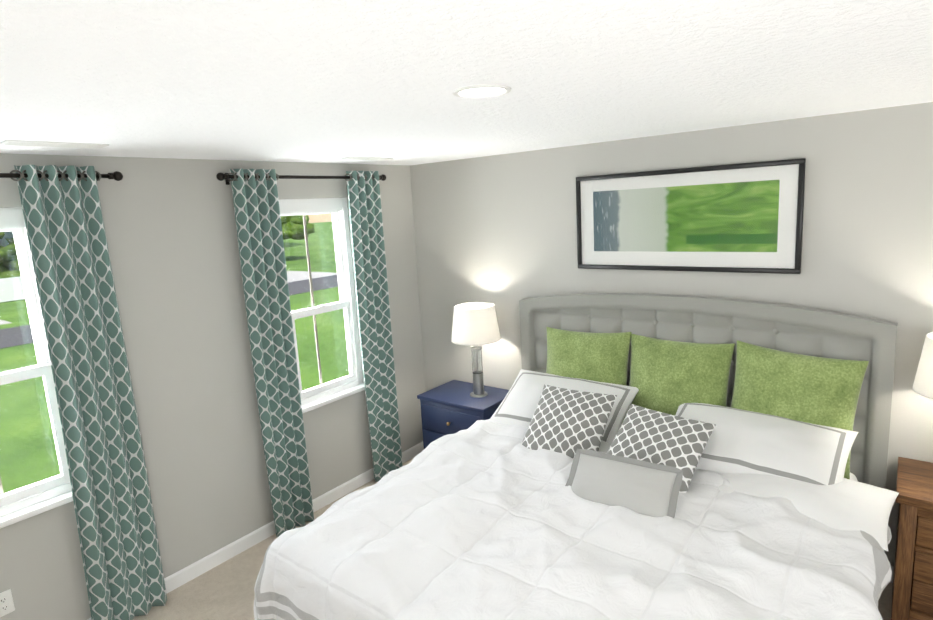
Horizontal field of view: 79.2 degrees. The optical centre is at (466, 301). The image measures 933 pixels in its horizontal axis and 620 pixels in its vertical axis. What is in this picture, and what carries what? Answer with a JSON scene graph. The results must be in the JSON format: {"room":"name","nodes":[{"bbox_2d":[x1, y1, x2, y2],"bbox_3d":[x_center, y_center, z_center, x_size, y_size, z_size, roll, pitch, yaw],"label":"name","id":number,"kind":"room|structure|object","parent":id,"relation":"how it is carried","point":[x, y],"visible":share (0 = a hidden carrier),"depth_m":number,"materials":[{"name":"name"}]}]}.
{"room":"bedroom","nodes":[
{"label":"bedroom","id":0,"kind":"room"},
{"bbox_2d":[0,153,425,619],"bbox_3d":[-1.851,0.463,3.095,0.160,2.440,4.870,4,12,38],"label":"wall","id":1,"kind":"structure","parent":0,"point":[171,233],"depth_m":3.30,"materials":[{"name":"grey paint"}]},
{"bbox_2d":[0,589,14,616],"bbox_3d":[-2.166,1.414,2.643,0.009,0.115,0.070,4,12,38],"label":"electrical outlet plate","id":2,"kind":"object","parent":1,"relation":"attached to","point":[7,606],"visible":1,"depth_m":2.65,"materials":[{"name":"white plastic"}]},
{"bbox_2d":[0,207,72,528],"bbox_3d":[-2.210,0.314,2.565,0.175,1.450,0.690,4,12,38],"label":"window","id":3,"kind":"structure","parent":1,"relation":"in","point":[28,501],"depth_m":2.73,"materials":[{"name":"white plastic"}]},
{"bbox_2d":[0,165,166,619],"bbox_3d":[-2.104,0.597,2.538,0.139,2.368,1.343,4,12,38],"label":"curtain","id":4,"kind":"object","parent":1,"relation":"attached to","point":[105,457],"visible":1,"depth_m":2.80,"materials":[{"name":"teal fabric"}]},
{"bbox_2d":[87,441,423,619],"bbox_3d":[-1.717,1.626,3.238,0.014,0.088,4.550,4,12,38],"label":"baseboard","id":5,"kind":"structure","parent":1,"relation":"attached to","point":[181,577],"depth_m":3.64,"materials":[{"name":"white wood"}]},
{"bbox_2d":[216,169,401,536],"bbox_3d":[-0.979,0.292,3.958,0.139,2.370,1.338,4,12,38],"label":"curtain","id":6,"kind":"object","parent":1,"relation":"attached to","point":[263,266],"visible":0.96,"depth_m":3.71,"materials":[{"name":"teal fabric"}]},
{"bbox_2d":[279,197,364,413],"bbox_3d":[-1.046,-0.001,4.033,0.175,1.450,0.690,4,12,38],"label":"window","id":7,"kind":"structure","parent":1,"relation":"in","point":[322,394],"depth_m":4.14,"materials":[{"name":"white plastic"}]},
{"bbox_2d":[0,0,932,165],"bbox_3d":[0.112,-0.644,1.301,5.320,0.120,4.870,4,12,38],"label":"ceiling","id":8,"kind":"structure","parent":0,"point":[322,81],"depth_m":1.50,"materials":[{"name":"white paint"}]},
{"bbox_2d":[0,140,108,148],"bbox_3d":[-1.703,-0.652,2.344,0.110,0.010,0.360,4,12,38],"label":"ceiling vent","id":9,"kind":"object","parent":8,"relation":"in","point":[48,144],"visible":1,"depth_m":2.31,"materials":[{"name":"white plastic"}]},
{"bbox_2d":[342,156,392,160],"bbox_3d":[-0.652,-0.950,3.750,0.110,0.010,0.360,4,12,38],"label":"ceiling vent","id":10,"kind":"object","parent":8,"relation":"in","point":[365,158],"visible":1,"depth_m":3.71,"materials":[{"name":"white plastic"}]},
{"bbox_2d":[453,84,510,97],"bbox_3d":[0.048,-0.659,1.756,0.184,0.019,0.184,4,12,38],"label":"recessed light","id":11,"kind":"object","parent":8,"relation":"in","point":[484,91],"visible":0.92,"depth_m":1.75,"materials":[{"name":"white plastic"}]},
{"bbox_2d":[133,457,892,619],"bbox_3d":[0.255,1.876,1.729,5.320,0.120,4.870,4,12,38],"label":"floor","id":12,"kind":"structure","parent":0,"point":[224,590],"depth_m":3.20,"materials":[{"name":"beige carpet"}]},
{"bbox_2d":[417,380,508,448],"bbox_3d":[0.015,1.037,4.345,0.630,0.685,0.472,4,12,38],"label":"nightstand","id":13,"kind":"object","parent":12,"relation":"on","point":[451,407],"visible":0.46,"depth_m":4.21,"materials":[{"name":"blue paint"}]},
{"bbox_2d":[451,302,500,397],"bbox_3d":[0.075,0.365,4.193,0.364,0.682,0.364,4,12,38],"label":"lamp","id":14,"kind":"object","parent":13,"relation":"on","point":[475,324],"visible":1,"depth_m":4.05,"materials":[{"name":"white fabric"}]},
{"bbox_2d":[254,293,898,619],"bbox_3d":[0.556,0.883,2.665,2.344,1.490,2.370,4,12,38],"label":"bed","id":15,"kind":"object","parent":12,"relation":"on","point":[630,456],"visible":1,"depth_m":2.60,"materials":[{"name":"grey fabric"}]},
{"bbox_2d":[254,413,892,619],"bbox_3d":[0.438,1.274,2.558,2.336,0.775,1.932,4,12,38],"label":"comforter","id":16,"kind":"object","parent":15,"relation":"on","point":[492,520],"depth_m":2.30,"materials":[{"name":"white fabric"}]},
{"bbox_2d":[542,326,631,429],"bbox_3d":[0.778,0.487,3.722,0.631,0.617,0.258,4,12,38],"label":"pillow","id":17,"kind":"object","parent":15,"relation":"on","point":[597,355],"depth_m":3.63,"materials":[{"name":"green fabric"}]},
{"bbox_2d":[622,333,735,451],"bbox_3d":[1.245,0.522,3.364,0.610,0.594,0.265,4,12,38],"label":"pillow","id":18,"kind":"object","parent":15,"relation":"on","point":[668,373],"depth_m":3.29,"materials":[{"name":"green fabric"}]},
{"bbox_2d":[721,340,869,481],"bbox_3d":[1.712,0.558,2.990,0.651,0.639,0.262,4,12,38],"label":"pillow","id":19,"kind":"object","parent":15,"relation":"on","point":[821,385],"depth_m":2.91,"materials":[{"name":"green fabric"}]},
{"bbox_2d":[698,453,898,551],"bbox_3d":[1.508,0.880,2.583,0.743,0.173,0.495,4,12,38],"label":"pillow","id":20,"kind":"object","parent":15,"relation":"on","point":[829,501],"depth_m":2.48,"materials":[{"name":"fabric"}]},
{"bbox_2d":[891,457,932,619],"bbox_3d":[2.318,1.194,2.565,0.616,0.715,0.458,4,12,38],"label":"nightstand","id":21,"kind":"object","parent":12,"relation":"on","point":[912,594],"visible":0.98,"depth_m":2.55,"materials":[{"name":"brown wood"}]},
{"bbox_2d":[912,332,932,399],"bbox_3d":[2.218,0.497,2.523,0.364,0.682,0.364,4,12,38],"label":"lamp","id":22,"kind":"object","parent":21,"relation":"on","point":[923,384],"visible":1,"depth_m":2.51,"materials":[{"name":"white fabric"}]},
{"bbox_2d":[410,102,932,566],"bbox_3d":[1.689,0.230,3.286,5.160,2.440,0.160,4,12,38],"label":"wall","id":23,"kind":"structure","parent":0,"point":[499,232],"depth_m":3.21,"materials":[{"name":"grey paint"}]},
{"bbox_2d":[576,158,805,273],"bbox_3d":[1.251,-0.483,3.355,1.300,0.600,0.030,4,12,38],"label":"picture frame","id":24,"kind":"object","parent":23,"relation":"attached to","point":[743,218],"visible":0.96,"depth_m":3.28,"materials":[{"name":"black"}]},
{"bbox_2d":[890,566,893,582],"bbox_3d":[1.638,1.398,3.465,5.000,0.088,0.014,4,12,38],"label":"baseboard","id":25,"kind":"structure","parent":23,"relation":"attached to","point":[892,569],"depth_m":2.98,"materials":[{"name":"white"}]},
{"label":"outside","id":26,"kind":"structure","parent":0,"visible":0},
{"bbox_2d":[0,222,348,492],"bbox_3d":[-84.266,-8.105,108.338,340.000,0.300,460.000,4,12,38],"label":"ground","id":27,"kind":"structure","parent":26,"point":[304,343],"depth_m":20.62,"materials":[{"name":"green plant"}]},
{"bbox_2d":[0,231,13,246],"bbox_3d":[-42.507,-6.859,59.334,10.800,8.980,13.800,4,12,38],"label":"house","id":28,"kind":"structure","parent":27,"relation":"on","point":[7,235],"depth_m":51.70,"materials":[{"name":"white"}]},
{"bbox_2d":[5,238,14,245],"bbox_3d":[-37.324,-6.074,49.416,7.632,10.173,5.871,4,12,38],"label":"tree","id":29,"kind":"object","parent":27,"relation":"on","point":[9,240],"depth_m":45.79,"materials":[{"name":"brown plant"}]},
{"bbox_2d":[0,232,20,278],"bbox_3d":[-36.697,-3.914,44.285,5.125,7.567,6.860,4,12,38],"label":"tree","id":30,"kind":"object","parent":27,"relation":"on","point":[11,265],"depth_m":44.22,"materials":[{"name":"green plant"}]},
{"bbox_2d":[0,276,24,301],"bbox_3d":[-31.438,-1.918,47.280,0.170,2.050,16.670,4,12,38],"label":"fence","id":31,"kind":"object","parent":27,"relation":"on","point":[18,295],"depth_m":43.09,"materials":[{"name":"white"}]},
{"bbox_2d":[0,271,338,348],"bbox_3d":[-19.240,-1.251,45.332,20.500,0.030,200.000,4,12,38],"label":"driveway","id":32,"kind":"structure","parent":27,"relation":"on","point":[24,339],"depth_m":41.09,"materials":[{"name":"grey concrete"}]},
{"bbox_2d":[281,215,314,239],"bbox_3d":[-22.620,-10.906,66.817,7.164,12.230,9.220,4,12,38],"label":"tree","id":33,"kind":"object","parent":27,"relation":"on","point":[296,221],"depth_m":66.01,"materials":[{"name":"green plant"}]}
]}

